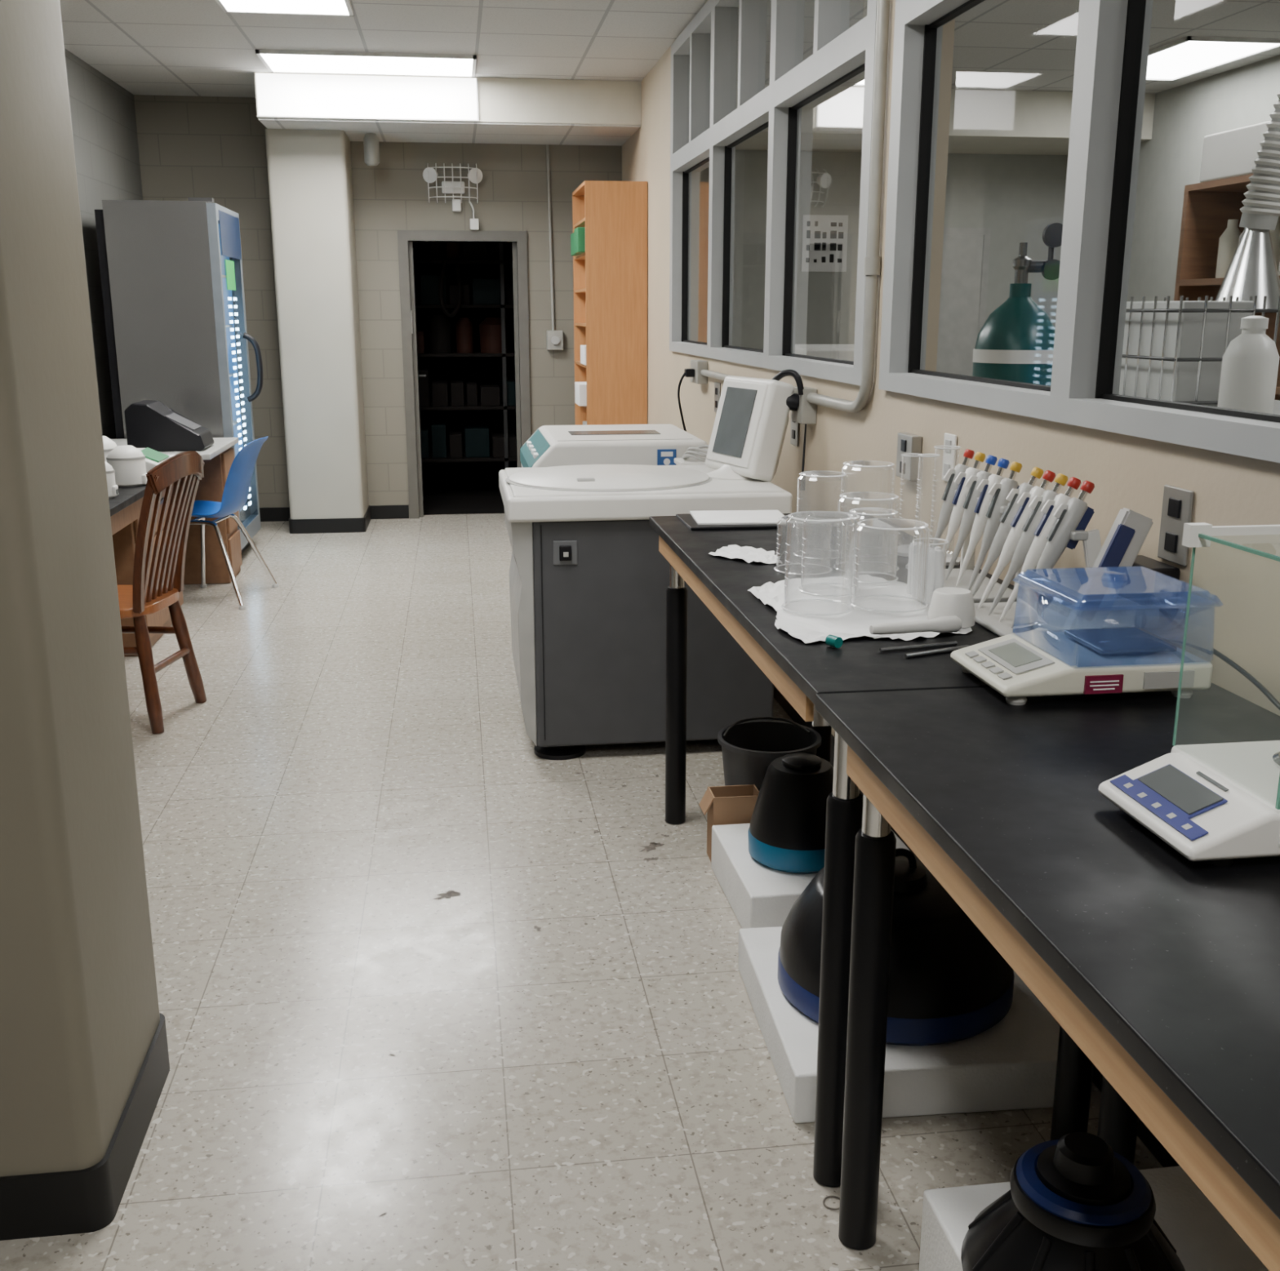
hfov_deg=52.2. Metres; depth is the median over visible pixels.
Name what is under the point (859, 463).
glass beaker
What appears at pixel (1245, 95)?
wall
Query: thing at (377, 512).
baseboard
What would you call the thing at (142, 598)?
wooden chair
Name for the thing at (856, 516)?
glass beaker
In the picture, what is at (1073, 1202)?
centrifuge rotor
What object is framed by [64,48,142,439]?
wall
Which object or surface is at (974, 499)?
stand
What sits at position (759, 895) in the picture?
block
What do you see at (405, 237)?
door frame
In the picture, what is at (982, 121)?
bulkhead
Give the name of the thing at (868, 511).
glass beaker
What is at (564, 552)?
switch
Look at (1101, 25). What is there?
frame
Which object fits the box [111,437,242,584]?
office desk
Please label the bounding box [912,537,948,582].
glass beaker
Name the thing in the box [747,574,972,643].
paper towel
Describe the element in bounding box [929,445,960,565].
cylinder
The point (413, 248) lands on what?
door leaf
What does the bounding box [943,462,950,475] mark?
socket
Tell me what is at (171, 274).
fridge
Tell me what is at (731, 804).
cardboard box
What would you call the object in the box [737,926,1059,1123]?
block
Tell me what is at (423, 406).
shelf
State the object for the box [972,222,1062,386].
gas cylinder
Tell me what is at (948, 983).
centrifuge rotor
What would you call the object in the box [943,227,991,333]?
frame
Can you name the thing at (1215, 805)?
analytical balance
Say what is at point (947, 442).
socket
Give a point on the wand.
(802, 483)
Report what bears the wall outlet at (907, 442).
attached to the wall at (1129, 472)
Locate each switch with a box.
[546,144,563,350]
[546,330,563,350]
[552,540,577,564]
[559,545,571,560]
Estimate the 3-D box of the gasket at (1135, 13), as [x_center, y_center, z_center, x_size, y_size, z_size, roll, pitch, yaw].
[1.000,-0.783,1.977,0.032,0.905,3.330,-2,14,-8]
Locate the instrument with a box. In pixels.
[520,423,707,467]
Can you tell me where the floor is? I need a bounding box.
[0,474,1163,1270]
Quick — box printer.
[124,400,213,451]
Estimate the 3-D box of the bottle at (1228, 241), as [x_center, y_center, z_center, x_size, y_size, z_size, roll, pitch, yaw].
[2.386,-1.561,5.280,0.090,0.230,0.089,-2,14,-8]
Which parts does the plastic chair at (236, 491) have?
leg frame, leg frame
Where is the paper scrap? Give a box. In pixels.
[708,544,782,564]
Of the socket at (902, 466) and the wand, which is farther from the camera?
the wand
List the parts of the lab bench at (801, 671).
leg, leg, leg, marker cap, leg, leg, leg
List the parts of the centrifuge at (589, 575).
lid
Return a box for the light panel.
[255,73,479,120]
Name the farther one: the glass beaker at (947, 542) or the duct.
the duct
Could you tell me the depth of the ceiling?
6.94 m
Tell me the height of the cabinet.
1.290 m
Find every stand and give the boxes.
[931,448,1026,603]
[971,466,1101,636]
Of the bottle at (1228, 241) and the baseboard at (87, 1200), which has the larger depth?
the bottle at (1228, 241)
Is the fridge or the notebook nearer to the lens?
the notebook
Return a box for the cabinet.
[1272,400,1279,414]
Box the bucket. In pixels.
[717,716,821,791]
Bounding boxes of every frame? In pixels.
[669,0,877,385]
[878,0,1279,462]
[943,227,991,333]
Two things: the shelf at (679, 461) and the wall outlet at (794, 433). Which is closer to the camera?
the wall outlet at (794, 433)
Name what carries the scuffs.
on the floor
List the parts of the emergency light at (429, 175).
cord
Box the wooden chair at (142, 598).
[117,450,206,733]
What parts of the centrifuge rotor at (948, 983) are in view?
handle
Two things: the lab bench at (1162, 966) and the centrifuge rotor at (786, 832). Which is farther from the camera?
the centrifuge rotor at (786, 832)
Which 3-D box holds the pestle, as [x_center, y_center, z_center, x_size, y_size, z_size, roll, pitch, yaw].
[0.498,-0.016,2.359,0.180,0.030,0.030,-4,14,-15]
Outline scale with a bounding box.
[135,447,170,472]
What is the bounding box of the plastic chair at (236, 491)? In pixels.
[190,435,279,609]
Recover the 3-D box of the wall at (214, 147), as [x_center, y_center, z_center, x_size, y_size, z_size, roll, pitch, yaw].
[-0.060,-2.359,9.668,6.780,2.910,0.150,-2,14,-8]
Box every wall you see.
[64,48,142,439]
[133,94,622,518]
[622,0,1279,736]
[1127,54,1279,301]
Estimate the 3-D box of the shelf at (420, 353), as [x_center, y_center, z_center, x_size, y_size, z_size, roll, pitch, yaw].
[-1.149,-2.317,10.755,1.650,0.025,0.500,-2,14,-8]
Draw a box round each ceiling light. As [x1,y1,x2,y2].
[215,0,353,16]
[255,48,476,76]
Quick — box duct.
[1214,93,1279,308]
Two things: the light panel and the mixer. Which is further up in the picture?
the light panel
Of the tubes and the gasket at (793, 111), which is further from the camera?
the gasket at (793, 111)
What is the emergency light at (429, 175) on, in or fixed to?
attached to the wall at (214, 147)
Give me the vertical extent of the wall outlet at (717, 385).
0.140 m
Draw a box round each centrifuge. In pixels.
[102,435,117,462]
[106,444,147,487]
[498,369,804,759]
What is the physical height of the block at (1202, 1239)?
0.200 m
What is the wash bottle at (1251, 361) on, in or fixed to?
on the cabinet
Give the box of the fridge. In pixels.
[94,197,262,553]
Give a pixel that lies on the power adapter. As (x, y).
(1149, 591)
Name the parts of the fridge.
door frame, door handle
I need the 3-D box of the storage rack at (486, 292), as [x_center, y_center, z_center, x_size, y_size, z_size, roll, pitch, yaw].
[-1.144,-2.236,10.736,1.650,2.148,0.578,-2,14,-8]
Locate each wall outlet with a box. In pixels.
[714,382,720,412]
[790,410,799,446]
[895,432,922,480]
[942,432,957,481]
[1157,484,1194,566]
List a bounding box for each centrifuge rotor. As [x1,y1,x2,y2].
[747,752,833,873]
[777,848,1013,1045]
[960,1132,1185,1270]
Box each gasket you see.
[681,62,865,364]
[907,0,1279,422]
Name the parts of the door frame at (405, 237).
handle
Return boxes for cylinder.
[888,453,924,556]
[905,453,939,568]
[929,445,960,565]
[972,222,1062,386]
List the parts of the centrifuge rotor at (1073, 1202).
knob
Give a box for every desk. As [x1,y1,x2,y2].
[108,483,183,656]
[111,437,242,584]
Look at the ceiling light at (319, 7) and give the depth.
6.20 m
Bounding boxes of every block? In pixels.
[711,823,911,928]
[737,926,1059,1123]
[919,1165,1269,1270]
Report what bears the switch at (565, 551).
attached to the centrifuge at (589, 575)
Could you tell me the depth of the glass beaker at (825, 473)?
3.15 m
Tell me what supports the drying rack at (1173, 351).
on the cabinet
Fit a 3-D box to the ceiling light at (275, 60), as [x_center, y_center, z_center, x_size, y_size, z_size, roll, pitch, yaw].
[-1.576,-3.342,7.635,1.220,0.020,0.610,-2,14,-8]
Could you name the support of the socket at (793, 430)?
attached to the wall outlet at (794, 433)
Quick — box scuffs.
[201,653,669,1216]
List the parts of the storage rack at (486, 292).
post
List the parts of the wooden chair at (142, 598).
seat, leg, crest rail, leg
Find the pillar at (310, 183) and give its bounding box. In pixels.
[265,128,368,519]
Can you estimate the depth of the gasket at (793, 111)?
5.24 m
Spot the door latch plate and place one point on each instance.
(411, 310)
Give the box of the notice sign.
[801,214,848,271]
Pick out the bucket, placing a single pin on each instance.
(748, 748)
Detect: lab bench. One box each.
[648,511,1093,1186]
[815,682,1279,1270]
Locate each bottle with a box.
[1215,219,1240,278]
[1217,315,1279,413]
[1270,215,1279,271]
[1278,258,1279,275]
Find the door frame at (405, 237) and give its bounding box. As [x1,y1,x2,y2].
[397,230,530,519]
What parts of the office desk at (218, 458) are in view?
drawer, drawer, drawer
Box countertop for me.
[795,343,854,360]
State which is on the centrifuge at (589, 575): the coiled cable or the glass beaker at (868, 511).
the coiled cable
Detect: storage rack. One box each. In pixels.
[412,241,516,469]
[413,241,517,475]
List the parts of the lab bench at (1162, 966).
leg, leg, leg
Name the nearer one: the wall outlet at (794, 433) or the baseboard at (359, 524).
the wall outlet at (794, 433)
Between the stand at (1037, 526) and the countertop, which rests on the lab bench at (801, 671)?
the stand at (1037, 526)
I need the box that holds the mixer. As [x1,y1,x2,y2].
[105,461,119,498]
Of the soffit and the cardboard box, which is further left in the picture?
the soffit
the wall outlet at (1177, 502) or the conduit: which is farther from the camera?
the conduit
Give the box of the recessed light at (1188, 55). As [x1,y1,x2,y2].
[1146,35,1279,80]
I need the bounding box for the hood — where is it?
[1214,227,1279,308]
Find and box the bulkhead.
[735,83,1155,155]
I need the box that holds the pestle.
[869,615,962,635]
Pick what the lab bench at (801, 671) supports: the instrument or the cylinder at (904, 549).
the cylinder at (904, 549)
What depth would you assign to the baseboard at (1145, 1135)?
2.58 m
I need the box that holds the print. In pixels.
[805,221,843,262]
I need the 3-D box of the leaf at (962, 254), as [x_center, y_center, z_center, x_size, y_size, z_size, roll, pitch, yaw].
[2.149,-1.993,9.958,0.850,2.040,0.014,-2,14,-8]
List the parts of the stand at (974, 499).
pipette stem, pipette stem, pipette stem, pipette stem, pipette stem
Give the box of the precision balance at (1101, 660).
[950,570,1222,705]
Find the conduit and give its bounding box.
[677,0,889,431]
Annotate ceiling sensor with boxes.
[363,133,379,165]
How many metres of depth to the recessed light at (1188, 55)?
7.34 m
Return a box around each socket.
[791,429,795,439]
[899,461,905,474]
[900,439,906,452]
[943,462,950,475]
[944,439,951,453]
[1164,531,1177,552]
[1167,497,1181,518]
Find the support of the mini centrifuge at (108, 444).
on the desk at (125, 508)
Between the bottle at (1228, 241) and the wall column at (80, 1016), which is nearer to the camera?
the wall column at (80, 1016)
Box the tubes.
[906,541,943,604]
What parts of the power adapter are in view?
cord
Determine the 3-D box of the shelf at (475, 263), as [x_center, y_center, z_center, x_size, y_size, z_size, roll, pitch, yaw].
[-1.149,-3.016,10.581,1.650,0.025,0.500,-2,14,-8]
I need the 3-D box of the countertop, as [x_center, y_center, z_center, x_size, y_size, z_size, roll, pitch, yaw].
[0.919,-0.927,7.184,0.800,1.330,2.800,-2,14,-8]
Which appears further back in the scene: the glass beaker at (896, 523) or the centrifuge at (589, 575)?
the centrifuge at (589, 575)
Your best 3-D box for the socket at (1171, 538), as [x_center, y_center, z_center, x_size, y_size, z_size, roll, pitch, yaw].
[0.921,-0.162,2.266,0.005,0.032,0.036,-2,14,-8]
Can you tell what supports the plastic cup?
on the paper towel
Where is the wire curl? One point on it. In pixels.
(828, 1197)
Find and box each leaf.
[413,248,423,501]
[936,234,983,376]
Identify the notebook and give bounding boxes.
[675,510,791,530]
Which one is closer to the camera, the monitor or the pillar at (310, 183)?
the monitor
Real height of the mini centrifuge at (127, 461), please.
0.173 m
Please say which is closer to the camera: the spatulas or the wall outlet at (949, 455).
the spatulas
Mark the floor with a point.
(598, 1087)
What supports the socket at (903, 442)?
attached to the wall outlet at (907, 442)
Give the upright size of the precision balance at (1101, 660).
0.181 m
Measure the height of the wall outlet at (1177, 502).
0.130 m
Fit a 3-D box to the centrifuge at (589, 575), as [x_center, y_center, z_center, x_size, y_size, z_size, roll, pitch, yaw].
[0.027,-0.303,4.730,1.034,1.304,0.810,-2,14,-8]
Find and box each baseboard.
[0,1013,169,1240]
[259,505,408,521]
[288,506,370,533]
[773,684,1179,1167]
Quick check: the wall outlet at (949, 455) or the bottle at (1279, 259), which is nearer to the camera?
the wall outlet at (949, 455)
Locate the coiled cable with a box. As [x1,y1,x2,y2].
[674,444,709,465]
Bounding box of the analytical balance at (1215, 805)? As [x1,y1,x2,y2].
[1097,522,1279,866]
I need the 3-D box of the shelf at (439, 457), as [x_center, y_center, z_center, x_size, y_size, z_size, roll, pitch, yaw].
[-1.149,-1.502,10.958,1.650,0.025,0.500,-2,14,-8]
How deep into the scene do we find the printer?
6.79 m
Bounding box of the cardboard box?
[698,784,759,861]
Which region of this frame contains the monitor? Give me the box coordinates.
[705,369,804,481]
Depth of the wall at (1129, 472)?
3.13 m
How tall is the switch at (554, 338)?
0.140 m
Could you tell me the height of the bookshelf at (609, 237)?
2.280 m
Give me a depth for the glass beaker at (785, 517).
2.98 m
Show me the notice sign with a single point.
(824, 237)
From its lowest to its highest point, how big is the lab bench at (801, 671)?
0.941 m
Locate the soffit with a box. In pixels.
[257,117,640,146]
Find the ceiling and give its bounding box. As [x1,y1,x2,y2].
[59,0,1279,97]
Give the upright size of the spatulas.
0.008 m
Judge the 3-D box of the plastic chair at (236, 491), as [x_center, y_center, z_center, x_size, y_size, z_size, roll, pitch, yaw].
[-2.213,-0.622,6.935,0.512,0.858,0.596,1,14,2]
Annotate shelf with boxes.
[413,260,512,266]
[415,304,513,307]
[417,351,515,356]
[419,402,515,410]
[422,452,516,462]
[674,457,705,465]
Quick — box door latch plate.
[410,310,413,333]
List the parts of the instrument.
control panel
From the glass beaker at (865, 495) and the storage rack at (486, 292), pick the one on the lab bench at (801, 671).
the glass beaker at (865, 495)
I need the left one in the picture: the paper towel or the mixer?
the mixer
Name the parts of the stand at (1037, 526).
pipette stem, pipette stem, pipette stem, pipette stem, pipette stem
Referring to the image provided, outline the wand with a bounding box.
[798,423,806,490]
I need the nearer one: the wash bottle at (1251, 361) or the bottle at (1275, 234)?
the wash bottle at (1251, 361)
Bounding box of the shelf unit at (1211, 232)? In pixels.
[1173,120,1279,399]
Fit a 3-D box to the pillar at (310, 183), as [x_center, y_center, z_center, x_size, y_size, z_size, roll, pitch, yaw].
[-2.212,-2.064,9.048,0.501,2.637,0.589,-2,14,-8]
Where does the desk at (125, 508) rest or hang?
on the floor
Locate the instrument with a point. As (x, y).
(549, 446)
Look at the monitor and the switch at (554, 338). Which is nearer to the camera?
the monitor
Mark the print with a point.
(824, 239)
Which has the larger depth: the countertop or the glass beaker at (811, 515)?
the countertop
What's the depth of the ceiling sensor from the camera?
8.63 m
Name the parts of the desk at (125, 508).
modesty rail, drawer, drawer, drawer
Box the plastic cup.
[928,586,975,628]
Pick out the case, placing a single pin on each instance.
(1130, 529)
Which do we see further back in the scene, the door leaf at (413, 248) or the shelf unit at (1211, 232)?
the door leaf at (413, 248)
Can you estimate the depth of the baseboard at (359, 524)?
9.06 m
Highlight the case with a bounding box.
[1061,507,1153,631]
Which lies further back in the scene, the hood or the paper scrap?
the hood
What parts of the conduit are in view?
cord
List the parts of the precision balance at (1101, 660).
blue lid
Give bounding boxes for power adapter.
[1118,555,1279,710]
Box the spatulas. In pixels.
[879,640,968,658]
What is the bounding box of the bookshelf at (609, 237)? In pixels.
[570,180,647,425]
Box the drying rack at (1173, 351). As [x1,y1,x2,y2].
[1119,295,1279,407]
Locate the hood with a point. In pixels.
(1252, 270)
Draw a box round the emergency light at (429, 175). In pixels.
[422,163,482,230]
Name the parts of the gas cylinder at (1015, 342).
tank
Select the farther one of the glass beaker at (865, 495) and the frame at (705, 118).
the frame at (705, 118)
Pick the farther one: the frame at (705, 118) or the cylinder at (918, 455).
the frame at (705, 118)
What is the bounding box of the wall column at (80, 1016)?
[0,0,159,1177]
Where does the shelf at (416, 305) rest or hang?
attached to the storage rack at (486, 292)
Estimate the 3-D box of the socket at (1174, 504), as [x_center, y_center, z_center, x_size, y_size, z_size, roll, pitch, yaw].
[0.921,-0.220,2.252,0.005,0.032,0.036,-2,14,-8]
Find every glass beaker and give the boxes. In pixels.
[773,515,832,575]
[781,511,854,615]
[793,470,847,559]
[798,511,861,596]
[833,491,899,573]
[838,460,895,556]
[843,507,898,583]
[851,517,929,613]
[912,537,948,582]
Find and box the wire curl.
[822,1195,839,1209]

